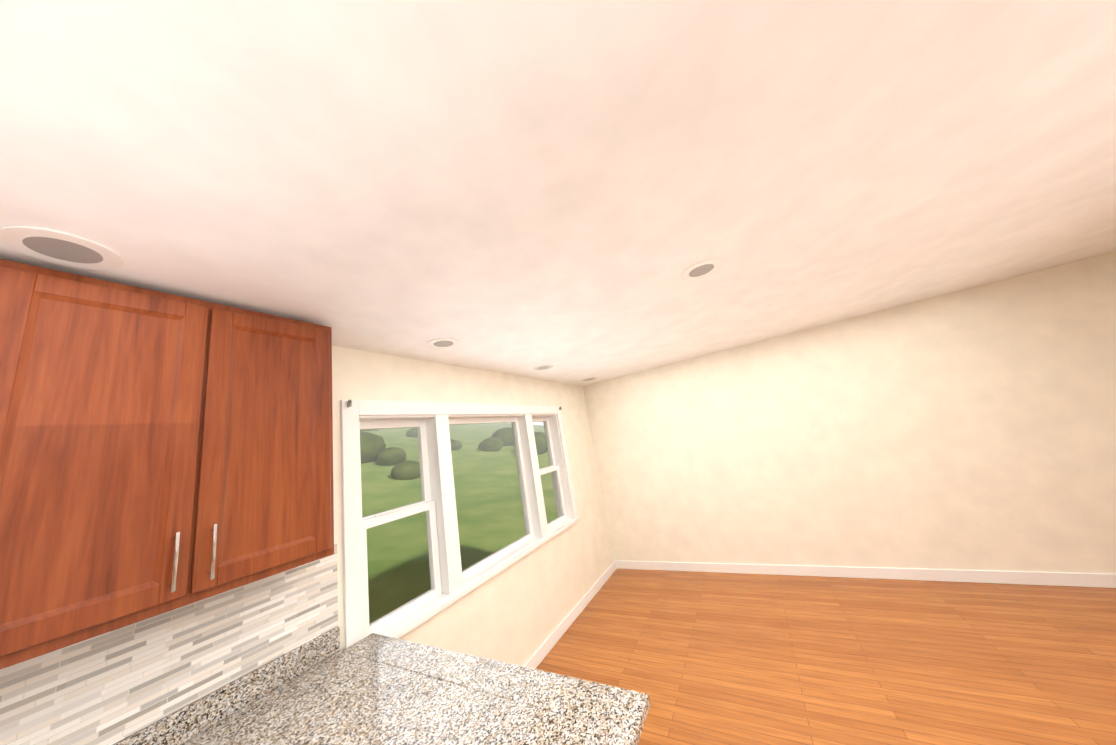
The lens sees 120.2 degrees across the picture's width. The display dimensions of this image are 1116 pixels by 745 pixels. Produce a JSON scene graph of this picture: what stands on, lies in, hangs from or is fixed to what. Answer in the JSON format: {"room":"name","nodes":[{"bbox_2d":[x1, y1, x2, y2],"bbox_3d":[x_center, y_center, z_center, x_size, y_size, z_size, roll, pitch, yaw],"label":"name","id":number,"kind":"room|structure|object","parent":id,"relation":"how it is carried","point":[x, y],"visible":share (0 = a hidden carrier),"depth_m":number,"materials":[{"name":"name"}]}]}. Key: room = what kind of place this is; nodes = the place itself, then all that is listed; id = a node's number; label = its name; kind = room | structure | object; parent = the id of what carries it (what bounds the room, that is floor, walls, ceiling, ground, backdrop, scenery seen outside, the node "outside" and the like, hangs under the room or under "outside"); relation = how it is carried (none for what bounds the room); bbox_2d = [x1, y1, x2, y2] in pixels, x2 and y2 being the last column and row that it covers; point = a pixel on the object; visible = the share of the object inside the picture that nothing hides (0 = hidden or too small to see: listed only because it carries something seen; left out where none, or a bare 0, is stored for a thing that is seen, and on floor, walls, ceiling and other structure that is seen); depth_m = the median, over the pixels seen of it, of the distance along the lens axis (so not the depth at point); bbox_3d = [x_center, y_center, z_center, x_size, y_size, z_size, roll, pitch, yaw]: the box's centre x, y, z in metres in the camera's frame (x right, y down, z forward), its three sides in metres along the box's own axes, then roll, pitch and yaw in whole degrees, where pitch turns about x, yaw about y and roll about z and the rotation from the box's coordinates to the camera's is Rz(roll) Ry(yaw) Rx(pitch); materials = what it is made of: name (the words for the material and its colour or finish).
{"room":"kitchen","nodes":[
{"label":"kitchen","id":0,"kind":"room"},
{"bbox_2d":[332,346,614,665],"bbox_3d":[-0.336,1.223,3.074,0.200,2.430,3.660,-16,-14,27],"label":"wall","id":1,"kind":"structure","parent":0,"point":[517,612],"depth_m":2.58,"materials":[{"name":"beige paint"}]},
{"bbox_2d":[0,259,333,669],"bbox_3d":[-1.342,0.260,1.158,0.321,1.015,0.827,-16,-14,27],"label":"upper cabinet","id":2,"kind":"object","parent":1,"relation":"attached to","point":[161,452],"visible":1,"depth_m":0.97,"materials":[{"name":"brown wood"}]},
{"bbox_2d":[340,399,579,648],"bbox_3d":[-0.559,0.931,2.751,0.240,1.303,2.500,-16,-14,27],"label":"dining room window","id":3,"kind":"structure","parent":1,"relation":"in","point":[451,581],"depth_m":2.20,"materials":[{"name":"white paint"}]},
{"bbox_2d":[524,560,619,668],"bbox_3d":[-0.049,2.322,2.782,0.016,0.095,3.200,-16,-14,27],"label":"baseboard","id":4,"kind":"structure","parent":1,"relation":"attached to","point":[549,643],"depth_m":3.01,"materials":[{"name":"white paint"}]},
{"bbox_2d":[0,0,1115,385],"bbox_3d":[0.855,-0.863,0.532,5.600,0.120,7.300,-16,-14,27],"label":"ceiling","id":5,"kind":"structure","parent":0,"point":[570,190],"depth_m":0.88,"materials":[{"name":"paint"}]},
{"bbox_2d":[0,226,123,269],"bbox_3d":[-1.378,-0.342,0.897,0.196,0.004,0.196,-16,-14,27],"label":"recessed light","id":6,"kind":"object","parent":5,"relation":"in","point":[59,248],"visible":1,"depth_m":0.89,"materials":[{"name":"white"}]},
{"bbox_2d":[427,338,458,348],"bbox_3d":[-0.741,-0.187,2.078,0.196,0.004,0.196,-16,-14,27],"label":"recessed light","id":7,"kind":"object","parent":5,"relation":"in","point":[442,343],"visible":1,"depth_m":2.07,"materials":[{"name":"white"}]},
{"bbox_2d":[534,364,552,369],"bbox_3d":[-0.142,-0.050,3.155,0.196,0.004,0.196,-16,-14,27],"label":"recessed light","id":8,"kind":"object","parent":5,"relation":"in","point":[544,367],"visible":0.96,"depth_m":3.14,"materials":[{"name":"white"}]},
{"bbox_2d":[582,377,596,380],"bbox_3d":[0.411,0.087,4.190,0.196,0.004,0.196,-16,-14,27],"label":"recessed light","id":9,"kind":"object","parent":5,"relation":"in","point":[590,378],"visible":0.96,"depth_m":4.17,"materials":[{"name":"white"}]},
{"bbox_2d":[681,259,721,279],"bbox_3d":[0.741,-0.529,1.660,0.196,0.004,0.196,-16,-14,27],"label":"recessed light","id":10,"kind":"object","parent":5,"relation":"in","point":[701,269],"visible":1,"depth_m":1.65,"materials":[{"name":"white"}]},
{"bbox_2d":[536,569,1115,744],"bbox_3d":[2.073,1.740,1.398,5.600,0.060,4.040,-16,-14,27],"label":"floor","id":11,"kind":"structure","parent":0,"point":[707,658],"depth_m":2.12,"materials":[{"name":"brown wood"}]},
{"bbox_2d":[583,251,1115,573],"bbox_3d":[2.911,0.722,3.271,5.400,2.430,0.200,-16,-14,27],"label":"wall","id":12,"kind":"structure","parent":0,"point":[973,428],"depth_m":3.02,"materials":[{"name":"beige paint"}]},
{"bbox_2d":[616,560,1115,587],"bbox_3d":[2.961,1.859,2.974,5.198,0.095,0.016,-16,-14,27],"label":"baseboard","id":13,"kind":"structure","parent":12,"relation":"attached to","point":[1102,580],"depth_m":2.90,"materials":[{"name":"white paint"}]},
{"bbox_3d":[0.258,1.348,-1.745,5.600,0.060,3.260,-16,-14,27],"label":"floor","id":14,"kind":"structure","parent":0,"visible":0},
{"bbox_3d":[-0.110,1.077,-1.039,4.047,0.883,3.644,-16,-14,27],"label":"base cabinet","id":15,"kind":"object","parent":14,"relation":"on","visible":0},
{"bbox_2d":[113,626,456,744],"bbox_3d":[-1.617,1.008,-0.112,0.657,0.130,3.727,-16,-14,27],"label":"countertop","id":16,"kind":"structure","parent":15,"relation":"on","point":[370,689],"depth_m":1.19,"materials":[{"name":"stone"}]},
{"bbox_2d":[349,652,649,744],"bbox_3d":[-0.254,1.036,0.816,0.795,0.030,0.768,-16,-14,27],"label":"countertop","id":17,"kind":"structure","parent":15,"relation":"on","point":[470,699],"depth_m":0.99,"materials":[{"name":"stone"}]},
{"bbox_3d":[-0.619,-0.040,-2.843,5.400,2.430,0.200,-16,-14,27],"label":"wall","id":18,"kind":"structure","parent":0,"visible":0},
{"bbox_2d":[0,542,337,744],"bbox_3d":[-1.529,0.933,0.798,0.008,0.373,1.797,-16,-14,27],"label":"backsplash","id":19,"kind":"structure","parent":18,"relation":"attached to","point":[112,687],"depth_m":1.08,"materials":[{"name":"tile"}]},
{"label":"outside","id":20,"kind":"structure","parent":0,"visible":0},
{"bbox_2d":[360,423,557,623],"bbox_3d":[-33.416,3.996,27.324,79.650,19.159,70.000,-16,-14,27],"label":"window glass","id":21,"kind":"object","parent":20,"point":[390,443],"depth_m":10.68,"materials":[{"name":"clear glass"}]}
]}

